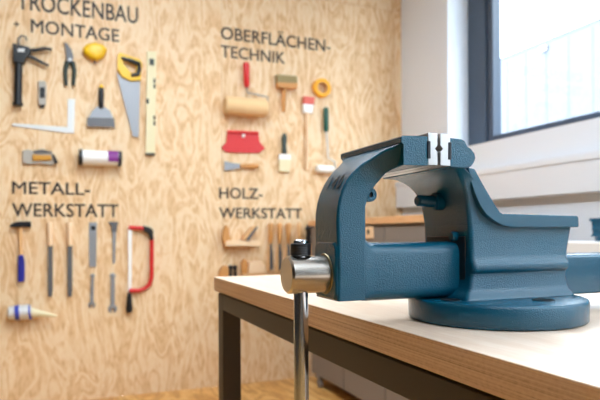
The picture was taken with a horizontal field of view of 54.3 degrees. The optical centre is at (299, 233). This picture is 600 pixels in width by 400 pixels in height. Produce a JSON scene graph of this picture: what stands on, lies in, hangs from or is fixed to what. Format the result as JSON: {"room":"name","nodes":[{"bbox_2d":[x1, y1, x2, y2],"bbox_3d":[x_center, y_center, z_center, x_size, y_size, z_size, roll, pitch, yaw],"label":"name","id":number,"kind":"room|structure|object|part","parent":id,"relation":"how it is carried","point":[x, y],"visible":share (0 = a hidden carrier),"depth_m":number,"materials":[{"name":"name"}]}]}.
{"room":"workshop","nodes":[
{"label":"workshop","id":0,"kind":"room"},
{"bbox_2d":[0,0,401,399],"bbox_3d":[-0.897,-0.621,3.533,3.657,3.150,0.060,0,0,-22],"label":"wall","id":1,"kind":"structure","parent":0,"point":[169,340],"depth_m":3.54,"materials":[{"name":"brown wood"}]},
{"bbox_2d":[10,221,30,281],"bbox_3d":[-1.540,0.099,3.225,0.107,0.334,0.030,0,0,-22],"label":"hammer","id":2,"kind":"object","parent":1,"relation":"attached to","point":[21,262],"visible":1,"depth_m":3.21,"materials":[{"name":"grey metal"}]},
{"bbox_2d":[12,35,51,105],"bbox_3d":[-1.479,-0.898,3.235,0.200,0.389,0.055,0,0,-22],"label":"gun","id":3,"kind":"object","parent":1,"relation":"hanging from","point":[21,53],"visible":1,"depth_m":3.20,"materials":[{"name":"black plastic"}]},
{"bbox_2d":[7,304,56,319],"bbox_3d":[-1.473,0.431,3.222,0.249,0.085,0.085,0,0,-22],"label":"glue bottle","id":4,"kind":"object","parent":1,"relation":"attached to","point":[17,312],"visible":1,"depth_m":3.18,"materials":[{"name":"white plastic"}]},
{"bbox_2d":[23,149,57,164],"bbox_3d":[-1.447,-0.427,3.263,0.182,0.087,0.034,0,0,-22],"label":"drywall rasp","id":5,"kind":"object","parent":1,"relation":"attached to","point":[41,156],"visible":1,"depth_m":3.25,"materials":[{"name":"beige plastic"}]},
{"bbox_2d":[38,81,46,107],"bbox_3d":[-1.440,-0.778,3.270,0.043,0.151,0.026,0,0,-22],"label":"utility knife","id":6,"kind":"object","parent":1,"relation":"hanging from","point":[42,85],"visible":1,"depth_m":3.26,"materials":[{"name":"beige plastic"}]},
{"bbox_2d":[12,99,74,132],"bbox_3d":[-1.435,-0.670,3.282,0.324,0.195,0.006,0,0,-22],"label":"square","id":7,"kind":"object","parent":1,"relation":"hanging from","point":[71,102],"visible":1,"depth_m":3.32,"materials":[{"name":"silver metal"}]},
{"bbox_2d":[47,222,52,296],"bbox_3d":[-1.401,0.144,3.279,0.031,0.418,0.030,0,0,-22],"label":"file","id":8,"kind":"object","parent":1,"relation":"attached to","point":[49,224],"visible":1,"depth_m":3.28,"materials":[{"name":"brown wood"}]},
{"bbox_3d":[-1.401,0.002,3.279,0.031,0.135,0.030,0,0,-22],"label":"handle","id":9,"kind":"part","parent":8,"relation":"part of","materials":[{"name":"brown wood"}]},
{"bbox_3d":[-1.401,0.208,3.282,0.025,0.289,0.010,0,0,-22],"label":"blade","id":10,"kind":"part","parent":8,"relation":"part of","materials":[{"name":"grey metal"}]},
{"bbox_2d":[12,181,117,216],"bbox_3d":[-1.326,-0.192,3.327,0.562,0.195,0.002,0,0,-22],"label":"lettering","id":11,"kind":"object","parent":1,"relation":"attached to","point":[14,184],"depth_m":3.30,"materials":[{"name":"grey paint"}]},
{"bbox_2d":[67,222,72,296],"bbox_3d":[-1.306,0.145,3.317,0.031,0.423,0.030,0,0,-22],"label":"file","id":12,"kind":"object","parent":1,"relation":"attached to","point":[69,224],"visible":1,"depth_m":3.31,"materials":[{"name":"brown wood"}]},
{"bbox_3d":[-1.306,0.211,3.320,0.027,0.293,0.010,0,0,-22],"label":"blade","id":13,"kind":"part","parent":12,"relation":"part of","materials":[{"name":"grey metal"}]},
{"bbox_3d":[-1.306,0.002,3.317,0.031,0.137,0.030,0,0,-22],"label":"handle","id":14,"kind":"part","parent":12,"relation":"part of","materials":[{"name":"brown wood"}]},
{"bbox_2d":[63,42,76,85],"bbox_3d":[-1.306,-0.962,3.321,0.072,0.245,0.028,0,0,-22],"label":"tin snips","id":15,"kind":"object","parent":1,"relation":"hanging from","point":[69,55],"visible":1,"depth_m":3.31,"materials":[{"name":"grey metal"}]},
{"bbox_3d":[-1.322,-0.908,3.315,0.036,0.138,0.028,0,0,-22],"label":"handle","id":16,"kind":"part","parent":15,"relation":"part of","materials":[{"name":"black paint"}]},
{"bbox_3d":[-1.312,-1.026,3.319,0.050,0.117,0.012,0,0,-22],"label":"blade","id":17,"kind":"part","parent":15,"relation":"part of","materials":[{"name":"grey metal"}]},
{"bbox_3d":[-1.289,-0.910,3.328,0.035,0.137,0.028,0,0,-22],"label":"handle","id":18,"kind":"part","parent":15,"relation":"part of","materials":[{"name":"black paint"}]},
{"bbox_2d":[14,0,137,41],"bbox_3d":[-1.272,-1.233,3.351,0.666,0.219,0.002,0,0,-22],"label":"lettering","id":19,"kind":"object","parent":1,"relation":"attached to","point":[31,1],"depth_m":3.36,"materials":[{"name":"grey paint"}]},
{"bbox_2d":[88,274,94,307],"bbox_3d":[-1.200,0.329,3.371,0.038,0.194,0.012,0,0,-22],"label":"wrench","id":20,"kind":"object","parent":1,"relation":"attached to","point":[92,276],"visible":1,"depth_m":3.37,"materials":[{"name":"silver metal"}]},
{"bbox_2d":[89,222,96,266],"bbox_3d":[-1.194,0.064,3.376,0.043,0.257,0.008,0,0,-22],"label":"strip","id":21,"kind":"object","parent":1,"relation":"attached to","point":[92,226],"visible":1,"depth_m":3.37,"materials":[{"name":"grey metal"}]},
{"bbox_2d":[83,42,106,63],"bbox_3d":[-1.178,-1.039,3.362,0.132,0.121,0.052,0,0,-22],"label":"tape measure","id":22,"kind":"object","parent":1,"relation":"attached to","point":[94,51],"visible":1,"depth_m":3.34,"materials":[{"name":"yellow plastic"}]},
{"bbox_2d":[78,149,121,166],"bbox_3d":[-1.143,-0.433,3.353,0.235,0.091,0.090,0,0,-22],"label":"cartridge","id":23,"kind":"object","parent":1,"relation":"attached to","point":[85,157],"visible":1,"depth_m":3.32,"materials":[{"name":"white plastic"}]},
{"bbox_2d":[87,85,114,126],"bbox_3d":[-1.150,-0.737,3.381,0.154,0.245,0.032,0,0,-22],"label":"knife","id":24,"kind":"object","parent":1,"relation":"attached to","point":[100,116],"visible":1,"depth_m":3.38,"materials":[{"name":"silver metal"}]},
{"bbox_3d":[-1.149,-0.784,3.381,0.032,0.116,0.032,0,0,-22],"label":"handle","id":25,"kind":"part","parent":24,"relation":"part of","materials":[{"name":"black plastic"}]},
{"bbox_3d":[-1.151,-0.680,3.385,0.154,0.113,0.004,0,0,-22],"label":"blade","id":26,"kind":"part","parent":24,"relation":"part of","materials":[{"name":"silver metal"}]},
{"bbox_2d":[108,273,116,312],"bbox_3d":[-1.093,0.346,3.413,0.050,0.230,0.012,0,0,-22],"label":"wrench","id":27,"kind":"object","parent":1,"relation":"attached to","point":[112,275],"visible":1,"depth_m":3.41,"materials":[{"name":"silver metal"}]},
{"bbox_2d":[108,222,117,262],"bbox_3d":[-1.089,0.053,3.414,0.057,0.243,0.012,0,0,-22],"label":"caliper","id":28,"kind":"object","parent":1,"relation":"hanging from","point":[114,225],"visible":1,"depth_m":3.41,"materials":[{"name":"silver metal"}]},
{"bbox_2d":[117,53,141,136],"bbox_3d":[-1.000,-0.813,3.434,0.145,0.484,0.042,0,0,-22],"label":"handsaw","id":29,"kind":"object","parent":1,"relation":"hanging from","point":[129,82],"visible":1,"depth_m":3.44,"materials":[{"name":"silver metal"}]},
{"bbox_3d":[-1.001,-0.976,3.442,0.140,0.159,0.027,0,0,-22],"label":"handle","id":30,"kind":"part","parent":29,"relation":"part of","materials":[{"name":"yellow plastic"}]},
{"bbox_2d":[126,225,153,312],"bbox_3d":[-0.946,0.208,3.457,0.163,0.512,0.040,0,0,-22],"label":"hacksaw","id":31,"kind":"object","parent":1,"relation":"attached to","point":[129,307],"visible":1,"depth_m":3.44,"materials":[{"name":"red paint"}]},
{"bbox_3d":[-1.002,0.406,3.434,0.040,0.115,0.040,0,0,-22],"label":"handle","id":32,"kind":"part","parent":31,"relation":"part of","materials":[{"name":"black plastic"}]},
{"bbox_3d":[-0.999,0.152,3.439,0.022,0.383,0.005,0,0,-22],"label":"blade","id":33,"kind":"part","parent":31,"relation":"part of","materials":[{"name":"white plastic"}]},
{"bbox_3d":[-0.962,-0.033,3.452,0.096,0.030,0.024,0,0,-22],"label":"frame","id":34,"kind":"part","parent":31,"relation":"part of","materials":[{"name":"red paint"}]},
{"bbox_3d":[-0.938,0.188,3.462,0.145,0.322,0.025,0,0,-22],"label":"frame","id":35,"kind":"part","parent":31,"relation":"part of","materials":[{"name":"red paint"}]},
{"bbox_3d":[-0.903,-0.005,3.477,0.058,0.086,0.032,0,0,-22],"label":"frame corner","id":36,"kind":"part","parent":31,"relation":"part of","materials":[{"name":"black plastic"}]},
{"bbox_2d":[145,51,155,154],"bbox_3d":[-0.890,-0.778,3.490,0.066,0.620,0.027,0,0,-22],"label":"spirit level","id":37,"kind":"object","parent":1,"relation":"hanging from","point":[151,55],"visible":1,"depth_m":3.48,"materials":[{"name":"beige paint"}]},
{"bbox_2d":[219,265,228,276],"bbox_3d":[-0.475,0.242,3.649,0.061,0.095,0.030,0,0,-22],"label":"scraper","id":38,"kind":"object","parent":1,"relation":"attached to","point":[224,271],"visible":0.67,"depth_m":3.63,"materials":[{"name":"brown wood"}]},
{"bbox_2d":[228,265,236,275],"bbox_3d":[-0.420,0.316,3.664,0.056,0.240,0.028,0,0,-22],"label":"pincers","id":39,"kind":"object","parent":1,"relation":"hanging from","point":[230,267],"visible":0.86,"depth_m":3.65,"materials":[{"name":"black metal"}]},
{"bbox_2d":[221,225,260,245],"bbox_3d":[-0.369,0.013,3.662,0.243,0.135,0.086,0,0,-22],"label":"plane","id":40,"kind":"object","parent":1,"relation":"attached to","point":[226,240],"visible":1,"depth_m":3.64,"materials":[{"name":"brown wood"}]},
{"bbox_2d":[224,161,258,170],"bbox_3d":[-0.368,-0.424,3.690,0.220,0.061,0.034,0,0,-22],"label":"spatula","id":41,"kind":"object","parent":1,"relation":"attached to","point":[227,165],"visible":1,"depth_m":3.68,"materials":[{"name":"silver metal"}]},
{"bbox_3d":[-0.423,-0.423,3.675,0.108,0.061,0.004,0,0,-22],"label":"blade","id":42,"kind":"part","parent":41,"relation":"part of","materials":[{"name":"silver metal"}]},
{"bbox_3d":[-0.320,-0.429,3.709,0.116,0.034,0.034,0,0,-22],"label":"handle","id":43,"kind":"part","parent":41,"relation":"part of","materials":[{"name":"brown wood"}]},
{"bbox_2d":[221,130,264,152],"bbox_3d":[-0.356,-0.580,3.702,0.287,0.142,0.024,0,0,-22],"label":"spatula","id":44,"kind":"object","parent":1,"relation":"hanging from","point":[236,141],"visible":1,"depth_m":3.70,"materials":[{"name":"red paint"}]},
{"bbox_2d":[223,62,268,117],"bbox_3d":[-0.330,-0.907,3.663,0.296,0.343,0.116,0,0,-22],"label":"paint roller","id":45,"kind":"object","parent":1,"relation":"attached to","point":[232,105],"visible":1,"depth_m":3.63,"materials":[{"name":"beige fabric"}]},
{"bbox_3d":[-0.339,-1.001,3.692,0.042,0.155,0.042,0,0,-22],"label":"handle","id":46,"kind":"part","parent":45,"relation":"part of","materials":[{"name":"red paint"}]},
{"bbox_2d":[240,259,265,274],"bbox_3d":[-0.299,0.212,3.704,0.152,0.107,0.061,0,0,-22],"label":"plane","id":47,"kind":"object","parent":1,"relation":"hanging from","point":[252,267],"visible":0.98,"depth_m":3.68,"materials":[{"name":"brown wood"}]},
{"bbox_2d":[219,187,301,218],"bbox_3d":[-0.246,-0.194,3.758,0.556,0.193,0.002,0,0,-22],"label":"lettering","id":48,"kind":"object","parent":1,"relation":"attached to","point":[232,189],"depth_m":3.72,"materials":[{"name":"grey paint"}]},
{"bbox_2d":[267,223,272,271],"bbox_3d":[-0.190,0.089,3.758,0.042,0.315,0.035,0,0,-22],"label":"chisel","id":49,"kind":"object","parent":1,"relation":"hanging from","point":[270,225],"visible":1,"depth_m":3.75,"materials":[{"name":"brown wood"}]},
{"bbox_3d":[-0.187,-0.001,3.759,0.034,0.135,0.034,0,0,-22],"label":"handle","id":50,"kind":"part","parent":49,"relation":"part of","materials":[{"name":"brown wood"}]},
{"bbox_3d":[-0.184,0.174,3.760,0.022,0.125,0.006,0,0,-22],"label":"blade","id":51,"kind":"part","parent":49,"relation":"part of","materials":[{"name":"grey metal"}]},
{"bbox_2d":[221,27,329,63],"bbox_3d":[-0.146,-1.212,3.800,0.754,0.209,0.002,0,0,-22],"label":"lettering","id":52,"kind":"object","parent":1,"relation":"attached to","point":[224,28],"depth_m":3.76,"materials":[{"name":"grey paint"}]},
{"bbox_2d":[275,223,281,271],"bbox_3d":[-0.135,0.090,3.781,0.042,0.317,0.035,0,0,-22],"label":"chisel","id":53,"kind":"object","parent":1,"relation":"hanging from","point":[279,225],"visible":0.94,"depth_m":3.78,"materials":[{"name":"brown wood"}]},
{"bbox_3d":[-0.131,-0.001,3.782,0.034,0.136,0.034,0,0,-22],"label":"handle","id":54,"kind":"part","parent":53,"relation":"part of","materials":[{"name":"brown wood"}]},
{"bbox_3d":[-0.128,0.175,3.783,0.022,0.126,0.006,0,0,-22],"label":"blade","id":55,"kind":"part","parent":53,"relation":"part of","materials":[{"name":"grey metal"}]},
{"bbox_2d":[278,133,290,171],"bbox_3d":[-0.101,-0.525,3.801,0.083,0.252,0.024,0,0,-22],"label":"brush","id":56,"kind":"object","parent":1,"relation":"attached to","point":[284,159],"visible":1,"depth_m":3.79,"materials":[{"name":"black paint"}]},
{"bbox_3d":[-0.102,-0.585,3.800,0.034,0.132,0.018,0,0,-22],"label":"handle","id":57,"kind":"part","parent":56,"relation":"part of","materials":[{"name":"black paint"}]},
{"bbox_2d":[275,75,297,111],"bbox_3d":[-0.088,-0.907,3.796,0.141,0.234,0.050,0,0,-22],"label":"brush","id":58,"kind":"object","parent":1,"relation":"hanging from","point":[284,82],"visible":1,"depth_m":3.78,"materials":[{"name":"brown wood"}]},
{"bbox_3d":[-0.101,-0.869,3.792,0.033,0.157,0.032,0,0,-22],"label":"handle","id":59,"kind":"part","parent":58,"relation":"part of","materials":[{"name":"brown wood"}]},
{"bbox_2d":[285,223,290,256],"bbox_3d":[-0.079,0.090,3.803,0.042,0.319,0.035,0,0,-22],"label":"chisel","id":60,"kind":"object","parent":1,"relation":"hanging from","point":[288,225],"visible":0.64,"depth_m":3.79,"materials":[{"name":"brown wood"}]},
{"bbox_3d":[-0.075,-0.001,3.804,0.034,0.137,0.034,0,0,-22],"label":"handle","id":61,"kind":"part","parent":60,"relation":"part of","materials":[{"name":"brown wood"}]},
{"bbox_2d":[297,222,301,238],"bbox_3d":[-0.002,0.057,3.835,0.034,0.259,0.034,0,0,-22],"label":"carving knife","id":62,"kind":"object","parent":1,"relation":"attached to","point":[299,226],"visible":0.63,"depth_m":3.82,"materials":[{"name":"brown wood"}]},
{"bbox_2d":[302,96,314,168],"bbox_3d":[0.057,-0.665,3.862,0.081,0.477,0.030,0,0,-22],"label":"brush","id":63,"kind":"object","parent":1,"relation":"hanging from","point":[307,102],"visible":1,"depth_m":3.85,"materials":[{"name":"red plastic"}]},
{"bbox_3d":[0.046,-0.611,3.858,0.026,0.370,0.024,0,0,-22],"label":"handle","id":64,"kind":"part","parent":63,"relation":"part of","materials":[{"name":"brown wood"}]},
{"bbox_2d":[305,224,313,243],"bbox_3d":[0.069,0.106,3.840,0.071,0.333,0.071,0,0,-22],"label":"mallet","id":65,"kind":"object","parent":1,"relation":"attached to","point":[307,228],"visible":0.31,"depth_m":3.81,"materials":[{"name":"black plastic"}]},
{"bbox_2d":[312,78,330,97],"bbox_3d":[0.145,-0.970,3.897,0.124,0.124,0.034,0,0,-22],"label":"tape roll","id":66,"kind":"object","parent":1,"relation":"hanging from","point":[316,91],"visible":1,"depth_m":3.88,"materials":[{"name":"orange"}]},
{"bbox_2d":[315,107,335,173],"bbox_3d":[0.175,-0.621,3.896,0.144,0.438,0.051,0,0,-22],"label":"roller","id":67,"kind":"object","parent":1,"relation":"attached to","point":[319,168],"visible":0.94,"depth_m":3.89,"materials":[{"name":"teal plastic"}]},
{"bbox_3d":[0.174,-0.760,3.902,0.036,0.160,0.036,0,0,-22],"label":"handle","id":68,"kind":"part","parent":67,"relation":"part of","materials":[{"name":"teal plastic"}]},
{"bbox_2d":[89,376,360,399],"bbox_3d":[-0.298,0.991,0.085,5.500,0.080,6.783,0,0,-22],"label":"floor","id":69,"kind":"structure","parent":0,"point":[283,389],"depth_m":3.48,"materials":[{"name":"brown wood"}]},
{"bbox_2d":[214,275,599,399],"bbox_3d":[0.542,0.522,0.590,0.800,0.850,1.995,0,0,-22],"label":"workbench","id":70,"kind":"object","parent":69,"relation":"on","point":[378,341],"visible":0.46,"depth_m":0.60,"materials":[{"name":"brown wood"}]},
{"bbox_3d":[-0.160,0.544,1.343,0.042,0.814,0.042,0,0,-22],"label":"leg","id":71,"kind":"part","parent":70,"relation":"part of","materials":[{"name":"grey metal"}]},
{"bbox_3d":[0.186,0.153,0.455,0.030,0.035,1.865,0,0,-22],"label":"rail","id":72,"kind":"part","parent":70,"relation":"part of","materials":[{"name":"grey"}]},
{"bbox_2d":[281,133,599,399],"bbox_3d":[0.262,0.113,0.701,0.576,0.433,0.201,0,0,-22],"label":"bench vise","id":73,"kind":"object","parent":70,"relation":"on","point":[477,266],"visible":1,"depth_m":0.64,"materials":[{"name":"blue metal"}]},
{"bbox_3d":[0.002,0.168,0.622,0.016,0.292,0.016,0,0,-22],"label":"handle rod","id":74,"kind":"part","parent":73,"relation":"part of","materials":[{"name":"silver metal"}]},
{"bbox_3d":[0.110,-0.087,0.665,0.011,0.033,0.141,0,0,-22],"label":"jaw plate","id":75,"kind":"part","parent":73,"relation":"part of","materials":[{"name":"silver metal"}]},
{"bbox_3d":[0.124,-0.087,0.671,0.012,0.033,0.141,0,0,-22],"label":"jaw plate","id":76,"kind":"part","parent":73,"relation":"part of","materials":[{"name":"silver metal"}]},
{"bbox_2d":[309,214,537,399],"bbox_3d":[0.547,0.432,3.135,0.535,1.030,1.400,0,0,-22],"label":"base cabinet","id":77,"kind":"object","parent":69,"relation":"on","point":[406,228],"visible":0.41,"depth_m":2.94,"materials":[{"name":"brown laminate"}]},
{"bbox_3d":[0.164,0.418,3.478,0.018,0.905,0.452,0,0,-22],"label":"door","id":78,"kind":"part","parent":77,"relation":"part of","materials":[{"name":"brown laminate"}]},
{"bbox_3d":[0.334,0.417,3.050,0.018,0.905,0.452,0,0,-22],"label":"door","id":79,"kind":"part","parent":77,"relation":"part of","materials":[{"name":"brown laminate"}]},
{"bbox_3d":[0.349,-0.007,2.976,0.006,0.060,0.100,0,0,-22],"label":"lock plate","id":80,"kind":"part","parent":77,"relation":"part of","materials":[{"name":"brown wood"}]},
{"bbox_3d":[0.505,0.416,2.623,0.018,0.905,0.452,0,0,-22],"label":"door","id":81,"kind":"part","parent":77,"relation":"part of","materials":[{"name":"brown laminate"}]},
{"bbox_2d":[309,214,537,225],"bbox_3d":[0.553,-0.066,3.138,0.517,0.034,1.400,0,0,-22],"label":"countertop","id":82,"kind":"structure","parent":77,"relation":"on","point":[406,218],"depth_m":2.73,"materials":[{"name":"brown wood"}]},
{"bbox_2d":[566,241,599,252],"bbox_3d":[1.490,0.485,1.304,0.530,0.916,2.120,0,0,-22],"label":"bench","id":83,"kind":"object","parent":69,"relation":"on","point":[573,246],"visible":0.04,"depth_m":1.96,"materials":[{"name":"white laminate"}]},
{"bbox_2d":[589,218,599,241],"bbox_3d":[1.182,-0.090,2.095,0.148,0.237,0.256,0,0,-22],"label":"bench vise","id":84,"kind":"object","parent":83,"relation":"on","point":[595,222],"visible":0.97,"depth_m":2.17,"materials":[{"name":"blue metal"}]},
{"bbox_2d":[401,0,599,240],"bbox_3d":[2.144,-0.635,1.063,0.360,3.150,6.783,0,0,-22],"label":"wall","id":85,"kind":"structure","parent":0,"point":[434,33],"depth_m":3.67,"materials":[{"name":"white paint"}]},
{"bbox_2d":[395,150,599,207],"bbox_3d":[1.951,-0.277,0.990,0.056,0.179,6.772,0,0,-22],"label":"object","id":86,"kind":"structure","parent":85,"relation":"attached to","point":[579,173],"depth_m":2.87,"materials":[{"name":"white plastic"}]},
{"bbox_2d":[468,0,599,145],"bbox_3d":[1.475,-1.178,2.766,0.080,1.318,2.040,0,0,-22],"label":"window","id":87,"kind":"structure","parent":85,"relation":"in","point":[484,16],"depth_m":3.55,"materials":[{"name":"blue"}]},
{"bbox_3d":[1.473,-1.178,2.765,0.075,1.318,2.040,0,0,-22],"label":"frame","id":88,"kind":"part","parent":87,"relation":"part of","materials":[{"name":"grey metal"}]},
{"label":"outside","id":89,"kind":"structure","parent":0,"visible":0},
{"bbox_3d":[16.130,1.073,17.200,37.300,0.200,70.000,0,0,-22],"label":"ground","id":90,"kind":"structure","parent":89,"visible":0},
{"bbox_2d":[501,17,599,133],"bbox_3d":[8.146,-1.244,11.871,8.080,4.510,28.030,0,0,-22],"label":"building","id":91,"kind":"structure","parent":90,"relation":"on","point":[557,77],"depth_m":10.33,"materials":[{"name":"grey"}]},
{"bbox_2d":[538,45,547,52],"bbox_3d":[4.366,-3.318,10.501,0.062,0.095,0.180,0,0,-22],"label":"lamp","id":92,"kind":"object","parent":91,"relation":"attached to","point":[542,48],"depth_m":10.49,"materials":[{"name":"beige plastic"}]}
]}

